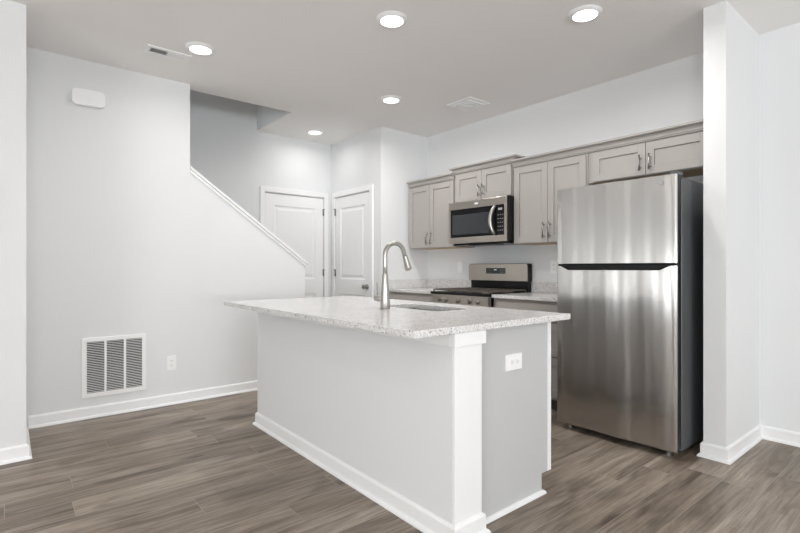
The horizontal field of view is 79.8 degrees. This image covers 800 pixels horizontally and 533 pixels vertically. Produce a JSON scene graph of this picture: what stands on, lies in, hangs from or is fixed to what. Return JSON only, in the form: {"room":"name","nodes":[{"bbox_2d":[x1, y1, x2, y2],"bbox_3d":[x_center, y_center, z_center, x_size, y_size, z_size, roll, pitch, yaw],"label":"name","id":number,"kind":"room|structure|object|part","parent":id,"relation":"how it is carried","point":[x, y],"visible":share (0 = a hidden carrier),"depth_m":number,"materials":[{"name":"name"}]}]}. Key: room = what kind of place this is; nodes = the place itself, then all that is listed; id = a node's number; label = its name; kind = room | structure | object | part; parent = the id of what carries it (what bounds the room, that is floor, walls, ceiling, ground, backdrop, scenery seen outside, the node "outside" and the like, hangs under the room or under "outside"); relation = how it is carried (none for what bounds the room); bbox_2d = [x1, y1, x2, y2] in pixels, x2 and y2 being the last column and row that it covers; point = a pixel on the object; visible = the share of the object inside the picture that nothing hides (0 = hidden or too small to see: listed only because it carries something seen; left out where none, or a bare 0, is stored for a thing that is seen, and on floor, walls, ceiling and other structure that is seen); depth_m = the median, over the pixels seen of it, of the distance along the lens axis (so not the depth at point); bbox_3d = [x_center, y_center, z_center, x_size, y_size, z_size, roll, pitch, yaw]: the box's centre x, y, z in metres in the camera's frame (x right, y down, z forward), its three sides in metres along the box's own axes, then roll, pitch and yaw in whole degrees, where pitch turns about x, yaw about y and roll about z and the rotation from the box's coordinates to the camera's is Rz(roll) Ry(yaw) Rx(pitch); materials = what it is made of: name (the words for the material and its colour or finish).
{"room":"kitchen","nodes":[
{"label":"kitchen","id":0,"kind":"room"},
{"bbox_2d":[0,0,25,448],"bbox_3d":[-4.908,-0.215,1.233,6.195,2.740,0.813,0,0,-40],"label":"wall","id":1,"kind":"structure","parent":0,"point":[12,14],"depth_m":2.85,"materials":[{"name":"paint"}]},
{"bbox_2d":[26,47,304,426],"bbox_3d":[-1.886,-0.215,4.167,2.290,2.740,0.130,0,0,-40],"label":"wall","id":2,"kind":"structure","parent":0,"point":[122,238],"depth_m":3.83,"materials":[{"name":"paint"}]},
{"bbox_2d":[71,87,105,108],"bbox_3d":[-2.377,-1.292,3.651,0.219,0.124,0.042,0,0,-40],"label":"door chime","id":3,"kind":"object","parent":2,"relation":"attached to","point":[79,96],"visible":1,"depth_m":3.63,"materials":[{"name":"white plastic"}]},
{"bbox_2d":[81,334,145,398],"bbox_3d":[-2.252,0.770,3.776,0.442,0.458,0.009,0,0,-40],"label":"air vent","id":4,"kind":"object","parent":2,"relation":"in","point":[110,365],"visible":1,"depth_m":3.77,"materials":[{"name":"white plastic"}]},
{"bbox_2d":[0,380,257,464],"bbox_3d":[-3.983,1.111,1.977,8.368,0.088,0.841,0,0,-40],"label":"baseboard","id":5,"kind":"structure","parent":2,"relation":"attached to","point":[65,416],"depth_m":3.75,"materials":[{"name":"white paint"}]},
{"bbox_2d":[167,355,175,370],"bbox_3d":[-1.931,0.807,4.040,0.072,0.120,0.009,0,0,-40],"label":"wall outlet","id":6,"kind":"object","parent":2,"relation":"attached to","point":[171,360],"visible":1,"depth_m":4.04,"materials":[{"name":"white plastic"}]},
{"bbox_2d":[190,167,307,266],"bbox_3d":[-1.422,-0.439,4.550,1.130,0.869,0.174,0,0,-40],"label":"trim","id":7,"kind":"structure","parent":2,"relation":"attached to","point":[193,171],"depth_m":4.44,"materials":[{"name":"white paint"}]},
{"bbox_2d":[190,90,330,296],"bbox_3d":[-2.720,-1.445,4.769,4.870,5.200,0.120,0,0,-40],"label":"wall","id":8,"kind":"structure","parent":0,"point":[227,148],"depth_m":5.50,"materials":[{"name":"paint"}]},
{"bbox_2d":[260,186,327,297],"bbox_3d":[-1.296,0.101,5.887,0.914,2.108,0.166,0,0,-40],"label":"door","id":9,"kind":"structure","parent":8,"relation":"in","point":[296,220],"depth_m":5.96,"materials":[{"name":"white paint"}]},
{"bbox_2d":[257,105,289,129],"bbox_3d":[-1.340,-2.821,5.265,0.120,2.448,0.870,0,0,-40],"label":"wall","id":10,"kind":"structure","parent":0,"point":[265,115],"depth_m":5.36,"materials":[{"name":"paint"}]},
{"bbox_2d":[331,127,388,296],"bbox_3d":[-0.509,-0.215,5.821,0.120,2.740,1.070,0,0,-40],"label":"wall","id":11,"kind":"structure","parent":0,"point":[360,160],"depth_m":5.54,"materials":[{"name":"paint"}]},
{"bbox_2d":[332,184,373,297],"bbox_3d":[-0.570,0.101,5.828,0.166,2.108,0.884,0,0,-40],"label":"door","id":12,"kind":"structure","parent":11,"relation":"in","point":[354,213],"depth_m":5.81,"materials":[{"name":"white paint"}]},
{"bbox_2d":[0,390,799,532],"bbox_3d":[-0.906,1.215,-0.552,10.300,0.120,10.700,0,0,-40],"label":"floor","id":13,"kind":"structure","parent":0,"point":[199,466],"depth_m":2.52,"materials":[{"name":"grey wood"}]},
{"bbox_2d":[252,311,550,532],"bbox_3d":[-0.117,0.713,2.991,0.820,0.884,2.061,0,0,-40],"label":"kitchen island","id":14,"kind":"object","parent":13,"relation":"on","point":[435,431],"visible":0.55,"depth_m":2.32,"materials":[{"name":"paint"}]},
{"bbox_3d":[-0.353,0.713,2.807,0.165,0.884,1.989,0,0,-40],"label":"panel","id":15,"kind":"part","parent":14,"relation":"part of","materials":[{"name":"paint"}]},
{"bbox_3d":[-0.164,1.111,2.952,0.698,0.088,2.061,0,0,-40],"label":"baseboard","id":16,"kind":"part","parent":14,"relation":"part of","materials":[{"name":"white paint"}]},
{"bbox_2d":[224,296,569,338],"bbox_3d":[-0.181,0.256,2.945,1.083,0.030,2.056,0,0,-40],"label":"island countertop","id":17,"kind":"structure","parent":14,"relation":"on","point":[357,312],"depth_m":2.45,"materials":[{"name":"white stone"}]},
{"bbox_2d":[374,241,411,308],"bbox_3d":[-0.041,0.042,2.859,0.230,0.398,0.122,0,0,-40],"label":"faucet","id":18,"kind":"object","parent":17,"relation":"on","point":[384,301],"visible":1,"depth_m":2.77,"materials":[{"name":"silver metal"}]},
{"bbox_2d":[407,308,436,310],"bbox_3d":[0.139,0.371,2.905,0.318,0.199,0.583,0,0,-40],"label":"sink","id":19,"kind":"object","parent":17,"relation":"in","point":[407,308],"visible":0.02,"depth_m":3.11,"materials":[{"name":"metal"}]},
{"bbox_3d":[0.286,0.713,2.035,0.170,0.884,0.016,0,0,-40],"label":"corner post","id":20,"kind":"part","parent":14,"relation":"part of","materials":[{"name":"white paint"}]},
{"bbox_2d":[505,352,521,371],"bbox_3d":[0.548,0.453,2.296,0.124,0.078,0.009,0,0,-40],"label":"wall outlet","id":21,"kind":"object","parent":14,"relation":"attached to","point":[512,361],"visible":1,"depth_m":2.29,"materials":[{"name":"white plastic"}]},
{"bbox_3d":[0.540,0.713,2.307,0.568,0.884,0.017,0,0,-40],"label":"panel","id":22,"kind":"part","parent":14,"relation":"part of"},
{"bbox_3d":[0.550,1.146,2.300,0.495,0.018,0.030,0,0,-40],"label":"shoe molding","id":23,"kind":"part","parent":14,"relation":"part of","materials":[{"name":"white paint"}]},
{"bbox_2d":[389,291,431,301],"bbox_3d":[0.327,0.713,5.316,0.649,0.884,0.757,0,0,-40],"label":"base cabinet","id":24,"kind":"object","parent":13,"relation":"on","point":[421,297],"visible":0.02,"depth_m":5.12,"materials":[{"name":"grey paint"}]},
{"bbox_2d":[388,279,470,293],"bbox_3d":[0.335,0.205,5.326,0.626,0.132,0.766,0,0,-40],"label":"countertop","id":25,"kind":"structure","parent":24,"relation":"on","point":[424,286],"depth_m":5.50,"materials":[{"name":"white stone"}]},
{"bbox_2d":[430,263,531,306],"bbox_3d":[0.771,0.558,4.703,0.697,1.194,0.748,0,0,-40],"label":"gas range","id":26,"kind":"object","parent":13,"relation":"on","point":[487,280],"visible":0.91,"depth_m":4.69,"materials":[{"name":"silver metal"}]},
{"bbox_3d":[0.565,0.321,4.533,0.051,0.119,0.729,0,0,-40],"label":"control panel","id":27,"kind":"part","parent":26,"relation":"part of","materials":[{"name":"silver metal"}]},
{"bbox_2d":[430,290,528,296],"bbox_3d":[0.789,0.248,4.718,0.650,0.023,0.737,0,0,-40],"label":"cooktop","id":28,"kind":"object","parent":26,"relation":"in","point":[447,293],"depth_m":4.52,"materials":[{"name":"black ceramic"}]},
{"bbox_2d":[494,298,556,409],"bbox_3d":[1.293,0.713,4.144,0.649,0.884,0.779,0,0,-40],"label":"base cabinet","id":29,"kind":"object","parent":13,"relation":"on","point":[546,306],"visible":0.02,"depth_m":3.84,"materials":[{"name":"grey paint"}]},
{"bbox_2d":[491,282,556,301],"bbox_3d":[1.303,0.205,4.153,0.626,0.132,0.781,0,0,-40],"label":"countertop","id":30,"kind":"structure","parent":29,"relation":"on","point":[541,291],"depth_m":4.27,"materials":[{"name":"white stone"}]},
{"bbox_3d":[1.087,0.366,3.955,0.019,0.138,0.720,0,0,-40],"label":"drawer","id":31,"kind":"part","parent":29,"relation":"part of","materials":[{"name":"grey paint"}]},
{"bbox_3d":[1.087,0.875,3.955,0.019,0.310,0.720,0,0,-40],"label":"drawer","id":32,"kind":"part","parent":29,"relation":"part of","materials":[{"name":"grey paint"}]},
{"bbox_3d":[1.087,0.578,3.955,0.019,0.261,0.720,0,0,-40],"label":"drawer","id":33,"kind":"part","parent":29,"relation":"part of","materials":[{"name":"grey paint"}]},
{"bbox_2d":[557,171,702,455],"bbox_3d":[1.712,0.286,3.424,0.861,1.738,0.806,0,0,-40],"label":"refrigerator","id":34,"kind":"object","parent":13,"relation":"on","point":[630,252],"visible":0.98,"depth_m":3.07,"materials":[{"name":"silver metal"}]},
{"bbox_3d":[1.393,-0.003,3.161,0.021,0.029,0.726,0,0,-40],"label":"pocket handle","id":35,"kind":"part","parent":34,"relation":"part of","materials":[{"name":"black plastic"}]},
{"bbox_3d":[1.392,0.548,3.160,0.030,1.118,0.806,0,0,-40],"label":"door","id":36,"kind":"part","parent":34,"relation":"part of","materials":[{"name":"silver metal"}]},
{"bbox_3d":[1.392,-0.294,3.160,0.030,0.533,0.806,0,0,-40],"label":"freezer door","id":37,"kind":"part","parent":34,"relation":"part of","materials":[{"name":"silver metal"}]},
{"bbox_2d":[697,424,799,464],"bbox_3d":[4.027,1.111,0.796,0.693,0.088,6.105,0,0,-40],"label":"baseboard","id":38,"kind":"structure","parent":13,"relation":"on","point":[729,454],"depth_m":3.04,"materials":[{"name":"white paint"}]},
{"bbox_2d":[9,0,799,144],"bbox_3d":[-0.906,-1.591,-0.552,10.300,0.012,10.700,0,0,-40],"label":"ceiling","id":39,"kind":"structure","parent":0,"point":[329,64],"depth_m":3.41,"materials":[{"name":"paint"}]},
{"bbox_2d":[143,44,191,62],"bbox_3d":[-1.717,-1.581,3.538,0.300,0.008,0.140,0,0,-40],"label":"ceiling vent","id":40,"kind":"object","parent":39,"relation":"in","point":[151,49],"visible":1,"depth_m":3.53,"materials":[{"name":"white plastic"}]},
{"bbox_2d":[185,41,214,54],"bbox_3d":[-1.441,-1.576,3.452,0.200,0.018,0.200,0,0,-40],"label":"recessed light","id":41,"kind":"object","parent":39,"relation":"in","point":[201,48],"visible":1,"depth_m":3.42,"materials":[{"name":"white plastic"}]},
{"bbox_2d":[306,129,323,134],"bbox_3d":[-0.991,-1.576,5.571,0.200,0.018,0.200,0,0,-40],"label":"recessed light","id":42,"kind":"object","parent":39,"relation":"in","point":[310,131],"visible":1,"depth_m":5.53,"materials":[{"name":"white plastic"}]},
{"bbox_2d":[380,95,401,103],"bbox_3d":[-0.084,-1.576,4.496,0.200,0.018,0.200,0,0,-40],"label":"recessed light","id":43,"kind":"object","parent":39,"relation":"in","point":[391,99],"visible":1,"depth_m":4.46,"materials":[{"name":"white plastic"}]},
{"bbox_2d":[376,11,407,27],"bbox_3d":[-0.051,-1.576,3.049,0.200,0.018,0.200,0,0,-40],"label":"recessed light","id":44,"kind":"object","parent":39,"relation":"in","point":[391,19],"visible":1,"depth_m":3.02,"materials":[{"name":"white plastic"}]},
{"bbox_2d":[447,96,489,111],"bbox_3d":[0.662,-1.573,4.628,0.290,0.024,0.300,0,0,-40],"label":"ceiling vent","id":45,"kind":"object","parent":39,"relation":"in","point":[467,104],"visible":1,"depth_m":4.60,"materials":[{"name":"white plastic"}]},
{"bbox_3d":[0.662,-1.573,4.628,0.066,0.023,0.076,0,0,-40],"label":"plate","id":46,"kind":"part","parent":45,"relation":"part of","materials":[{"name":"white plastic"}]},
{"bbox_2d":[568,4,601,21],"bbox_3d":[1.153,-1.576,2.979,0.200,0.018,0.200,0,0,-40],"label":"recessed light","id":47,"kind":"object","parent":39,"relation":"in","point":[584,13],"visible":1,"depth_m":2.95,"materials":[{"name":"white plastic"}]},
{"bbox_2d":[389,128,426,279],"bbox_3d":[0.067,-0.215,5.680,0.590,2.740,0.120,0,0,-40],"label":"wall","id":48,"kind":"structure","parent":0,"point":[407,151],"depth_m":5.58,"materials":[{"name":"paint"}]},
{"bbox_2d":[427,22,799,431],"bbox_3d":[3.325,-0.215,2.287,0.120,2.740,9.500,0,0,-40],"label":"wall","id":49,"kind":"structure","parent":0,"point":[668,94],"depth_m":3.56,"materials":[{"name":"paint"}]},
{"bbox_2d":[388,279,470,288],"bbox_3d":[0.338,0.190,5.328,0.620,0.102,0.766,0,0,-40],"label":"backsplash","id":50,"kind":"structure","parent":49,"relation":"attached to","point":[401,283],"depth_m":5.56,"materials":[{"name":"white stone"}]},
{"bbox_2d":[407,173,474,249],"bbox_3d":[0.448,-0.604,5.395,0.366,0.778,0.733,0,0,-40],"label":"upper cabinet","id":51,"kind":"object","parent":49,"relation":"attached to","point":[430,198],"visible":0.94,"depth_m":5.28,"materials":[{"name":"grey paint"}]},
{"bbox_3d":[0.221,-0.570,5.453,0.019,0.695,0.346,0,0,-40],"label":"door","id":52,"kind":"part","parent":51,"relation":"part of","materials":[{"name":"grey paint"}]},
{"bbox_3d":[0.330,-0.962,5.298,0.050,0.062,0.733,0,0,-40],"label":"crown molding","id":53,"kind":"part","parent":51,"relation":"part of","materials":[{"name":"grey paint"}]},
{"bbox_3d":[0.451,-0.570,5.175,0.019,0.695,0.368,0,0,-40],"label":"door","id":54,"kind":"part","parent":51,"relation":"part of","materials":[{"name":"grey paint"}]},
{"bbox_2d":[458,262,461,272],"bbox_3d":[0.676,-0.003,5.398,0.009,0.120,0.072,0,0,-40],"label":"light switch","id":55,"kind":"object","parent":49,"relation":"attached to","point":[459,263],"visible":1,"depth_m":5.39,"materials":[{"name":"white plastic"}]},
{"bbox_2d":[449,154,524,202],"bbox_3d":[0.920,-0.856,4.822,0.366,0.370,0.844,0,0,-40],"label":"upper cabinet","id":56,"kind":"object","parent":49,"relation":"attached to","point":[491,178],"visible":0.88,"depth_m":4.69,"materials":[{"name":"grey paint"}]},
{"bbox_3d":[0.700,-0.822,4.873,0.019,0.287,0.354,0,0,-40],"label":"door","id":57,"kind":"part","parent":56,"relation":"part of","materials":[{"name":"grey paint"}]},
{"bbox_2d":[449,196,519,246],"bbox_3d":[0.881,-0.441,4.783,0.472,0.440,0.756,0,0,-40],"label":"microwave","id":58,"kind":"object","parent":56,"relation":"attached to","point":[488,221],"visible":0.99,"depth_m":4.62,"materials":[{"name":"silver metal"}]},
{"bbox_3d":[0.723,-0.445,4.723,0.026,0.284,0.596,0,0,-40],"label":"door","id":59,"kind":"part","parent":58,"relation":"part of","materials":[{"name":"black glass"}]},
{"bbox_3d":[0.864,-0.445,4.484,0.075,0.287,0.037,0,0,3],"label":"handle","id":60,"kind":"part","parent":58,"relation":"part of","materials":[{"name":"silver metal"}]},
{"bbox_3d":[0.943,-0.445,4.455,0.027,0.284,0.092,0,0,-40],"label":"control panel","id":61,"kind":"part","parent":58,"relation":"part of","materials":[{"name":"black plastic"}]},
{"bbox_3d":[0.918,-1.010,4.821,0.350,0.062,0.844,0,0,-40],"label":"crown molding","id":62,"kind":"part","parent":56,"relation":"part of","materials":[{"name":"grey paint"}]},
{"bbox_3d":[0.927,-0.822,4.597,0.019,0.287,0.354,0,0,-40],"label":"door","id":63,"kind":"part","parent":56,"relation":"part of","materials":[{"name":"grey paint"}]},
{"bbox_2d":[532,282,556,292],"bbox_3d":[1.536,0.190,4.345,0.020,0.102,0.781,0,0,-40],"label":"backsplash","id":64,"kind":"structure","parent":49,"relation":"attached to","point":[539,287],"depth_m":4.53,"materials":[{"name":"white stone"}]},
{"bbox_2d":[511,144,592,244],"bbox_3d":[1.394,-0.604,4.247,0.366,0.778,0.738,0,0,-40],"label":"upper cabinet","id":65,"kind":"object","parent":49,"relation":"attached to","point":[538,178],"visible":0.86,"depth_m":4.18,"materials":[{"name":"grey paint"}]},
{"bbox_3d":[1.175,-0.570,4.297,0.019,0.695,0.353,0,0,-40],"label":"door","id":66,"kind":"part","parent":65,"relation":"part of","materials":[{"name":"grey paint"}]},
{"bbox_3d":[1.276,-0.962,4.151,0.050,0.062,0.738,0,0,-40],"label":"crown molding","id":67,"kind":"part","parent":65,"relation":"part of","materials":[{"name":"grey paint"}]},
{"bbox_3d":[1.401,-0.570,4.022,0.019,0.695,0.352,0,0,-40],"label":"door","id":68,"kind":"part","parent":65,"relation":"part of","materials":[{"name":"grey paint"}]},
{"bbox_2d":[550,261,556,273],"bbox_3d":[1.440,-0.003,4.472,0.009,0.120,0.072,0,0,-40],"label":"wall outlet","id":69,"kind":"object","parent":49,"relation":"attached to","point":[553,264],"visible":0.9,"depth_m":4.47,"materials":[{"name":"white plastic"}]},
{"bbox_2d":[585,119,702,184],"bbox_3d":[1.929,-0.836,3.599,0.366,0.314,0.944,0,0,-40],"label":"upper cabinet","id":70,"kind":"object","parent":49,"relation":"attached to","point":[661,151],"visible":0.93,"depth_m":3.51,"materials":[{"name":"grey paint"}]},
{"bbox_3d":[1.681,-0.801,3.682,0.019,0.232,0.412,0,0,-40],"label":"door","id":71,"kind":"part","parent":70,"relation":"part of","materials":[{"name":"grey paint"}]},
{"bbox_3d":[1.771,-0.772,3.531,0.036,0.115,0.012,0,0,-40],"label":"door pull","id":72,"kind":"part","parent":70,"relation":"part of","materials":[{"name":"silver metal"}]},
{"bbox_3d":[1.811,-0.962,3.502,0.050,0.062,0.944,0,0,-40],"label":"crown molding","id":73,"kind":"part","parent":70,"relation":"part of","materials":[{"name":"grey paint"}]},
{"bbox_3d":[1.828,-0.683,3.516,0.010,0.004,0.936,0,0,-40],"label":"rail","id":74,"kind":"part","parent":70,"relation":"part of","materials":[{"name":"grey paint"}]},
{"bbox_3d":[1.946,-0.801,3.361,0.019,0.232,0.412,0,0,-40],"label":"door","id":75,"kind":"part","parent":70,"relation":"part of","materials":[{"name":"grey paint"}]},
{"bbox_2d":[703,0,758,446],"bbox_3d":[2.152,-0.215,3.092,0.665,2.740,0.120,0,0,-40],"label":"wall partition","id":76,"kind":"structure","parent":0,"point":[730,44],"depth_m":2.92,"materials":[{"name":"paint"}]}
]}

